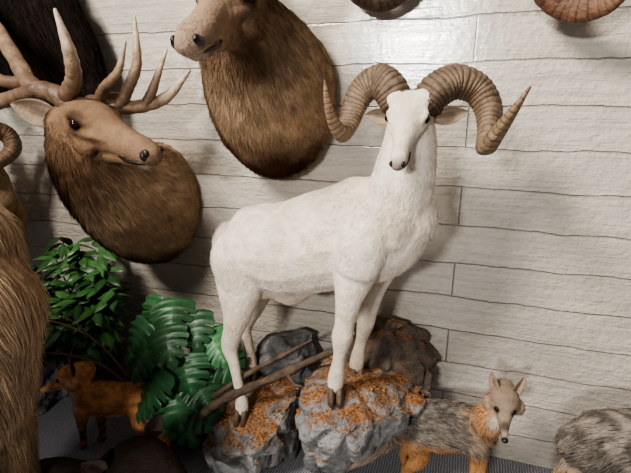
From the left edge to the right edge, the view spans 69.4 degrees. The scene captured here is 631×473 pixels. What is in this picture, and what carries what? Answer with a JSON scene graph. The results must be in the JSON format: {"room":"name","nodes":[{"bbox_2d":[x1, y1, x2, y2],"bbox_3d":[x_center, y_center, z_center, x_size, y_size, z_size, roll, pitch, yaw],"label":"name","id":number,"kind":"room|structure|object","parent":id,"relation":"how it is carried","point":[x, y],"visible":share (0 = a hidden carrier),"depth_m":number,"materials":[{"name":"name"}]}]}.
{"room":"trophy room","nodes":[
{"label":"trophy room","id":0,"kind":"room"},
{"bbox_2d":[34,376,553,472],"bbox_3d":[-1.063,1.727,-0.368,8.500,0.100,6.120,5,17,17],"label":"floor","id":1,"kind":"structure","parent":0,"point":[58,434],"depth_m":2.02,"materials":[{"name":"grey carpet"}]},
{"bbox_2d":[0,201,52,472],"bbox_3d":[-1.587,0.416,1.349,1.800,1.417,0.670,5,17,17],"label":"animal","id":2,"kind":"object","parent":1,"relation":"on","point":[23,318],"visible":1,"depth_m":1.14},
{"bbox_2d":[35,346,68,412],"bbox_3d":[-1.818,0.618,2.466,1.159,0.405,0.507,5,17,17],"label":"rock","id":3,"kind":"object","parent":1,"relation":"on","point":[48,372],"visible":0.09,"depth_m":2.26,"materials":[{"name":"grey stone"}]},
{"bbox_2d":[0,122,26,247],"bbox_3d":[-1.786,-0.071,2.289,0.802,0.998,0.367,9,19,28],"label":"sheep","id":4,"kind":"object","parent":3,"relation":"on","point":[12,143],"visible":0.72,"depth_m":2.12},
{"bbox_2d":[27,236,132,381],"bbox_3d":[-1.176,0.451,2.212,0.631,0.872,0.405,5,17,17],"label":"leafy plant","id":5,"kind":"object","parent":1,"relation":"on","point":[82,298],"visible":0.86,"depth_m":2.13,"materials":[{"name":"plant"}]},
{"bbox_2d":[41,309,134,381],"bbox_3d":[-1.008,0.619,2.025,0.637,0.667,0.177,4,17,12],"label":"branch","id":6,"kind":"object","parent":1,"relation":"on","point":[69,326],"visible":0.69,"depth_m":1.98,"materials":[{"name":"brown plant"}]},
{"bbox_2d":[38,344,164,448],"bbox_3d":[-0.889,0.723,1.972,0.563,0.482,0.286,5,17,17],"label":"fox","id":7,"kind":"object","parent":1,"relation":"on","point":[102,399],"visible":0.62,"depth_m":1.95,"materials":[{"name":"fur"}]},
{"bbox_2d":[39,413,186,472],"bbox_3d":[-0.752,0.855,1.536,0.768,0.487,0.266,3,17,10],"label":"bear","id":8,"kind":"object","parent":1,"relation":"on","point":[136,454],"visible":0.94,"depth_m":1.42},
{"bbox_2d":[126,287,239,448],"bbox_3d":[-0.601,0.613,1.966,0.554,0.702,0.338,5,17,17],"label":"monstera","id":9,"kind":"object","parent":1,"relation":"on","point":[179,409],"visible":0.98,"depth_m":1.86,"materials":[{"name":"plant"}]},
{"bbox_2d":[197,314,435,472],"bbox_3d":[0.006,0.673,1.853,0.894,0.650,0.626,5,17,17],"label":"rocks","id":10,"kind":"object","parent":1,"relation":"on","point":[288,407],"visible":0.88,"depth_m":1.78,"materials":[{"name":"grey stone"}]},
{"bbox_2d":[210,63,530,427],"bbox_3d":[0.079,0.119,1.556,1.075,1.321,0.383,11,20,32],"label":"sheep","id":11,"kind":"object","parent":10,"relation":"on","point":[351,237],"visible":1,"depth_m":1.39},
{"bbox_2d":[323,371,525,472],"bbox_3d":[0.370,0.726,1.756,0.756,0.599,0.249,8,18,25],"label":"fox","id":12,"kind":"object","parent":1,"relation":"on","point":[448,426],"visible":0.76,"depth_m":1.66,"materials":[{"name":"fur"}]},
{"bbox_2d":[552,407,630,472],"bbox_3d":[1.203,0.712,1.385,0.837,0.834,0.216,6,18,20],"label":"animal","id":13,"kind":"object","parent":1,"relation":"on","point":[595,440],"visible":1,"depth_m":1.42,"materials":[{"name":"fur"}]},
{"bbox_2d":[0,0,630,468],"bbox_3d":[-0.136,-0.765,1.867,8.500,3.400,0.120,5,17,17],"label":"wall","id":14,"kind":"structure","parent":0,"point":[525,271],"depth_m":1.76,"materials":[{"name":"white wood"}]},
{"bbox_2d":[0,0,107,110],"bbox_3d":[-1.235,-1.206,1.826,0.633,1.341,0.554,-5,17,-15],"label":"mount","id":15,"kind":"object","parent":14,"relation":"attached to","point":[31,25],"visible":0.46,"depth_m":1.84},
{"bbox_2d":[0,8,200,265],"bbox_3d":[-0.826,-0.441,1.826,0.928,1.271,0.701,5,17,17],"label":"mount","id":16,"kind":"object","parent":14,"relation":"attached to","point":[135,195],"visible":1,"depth_m":1.64,"materials":[{"name":"fur"}]},
{"bbox_2d":[170,0,337,180],"bbox_3d":[-0.160,-0.811,1.400,0.500,1.357,0.920,1,17,2],"label":"mount","id":17,"kind":"object","parent":14,"relation":"attached to","point":[263,70],"visible":0.99,"depth_m":1.43,"materials":[{"name":"fur"}]},
{"bbox_2d":[351,0,405,12],"bbox_3d":[0.227,-0.893,1.513,0.248,0.266,0.244,-9,19,-27],"label":"mount","id":18,"kind":"object","parent":14,"relation":"attached to","point":[376,6],"visible":1,"depth_m":1.55,"materials":[{"name":"fur"}]},
{"bbox_2d":[534,0,624,23],"bbox_3d":[0.911,-0.771,1.264,0.568,0.396,0.314,5,17,17],"label":"mount","id":19,"kind":"object","parent":14,"relation":"attached to","point":[566,11],"visible":1,"depth_m":1.31,"materials":[{"name":"fur"}]}
]}

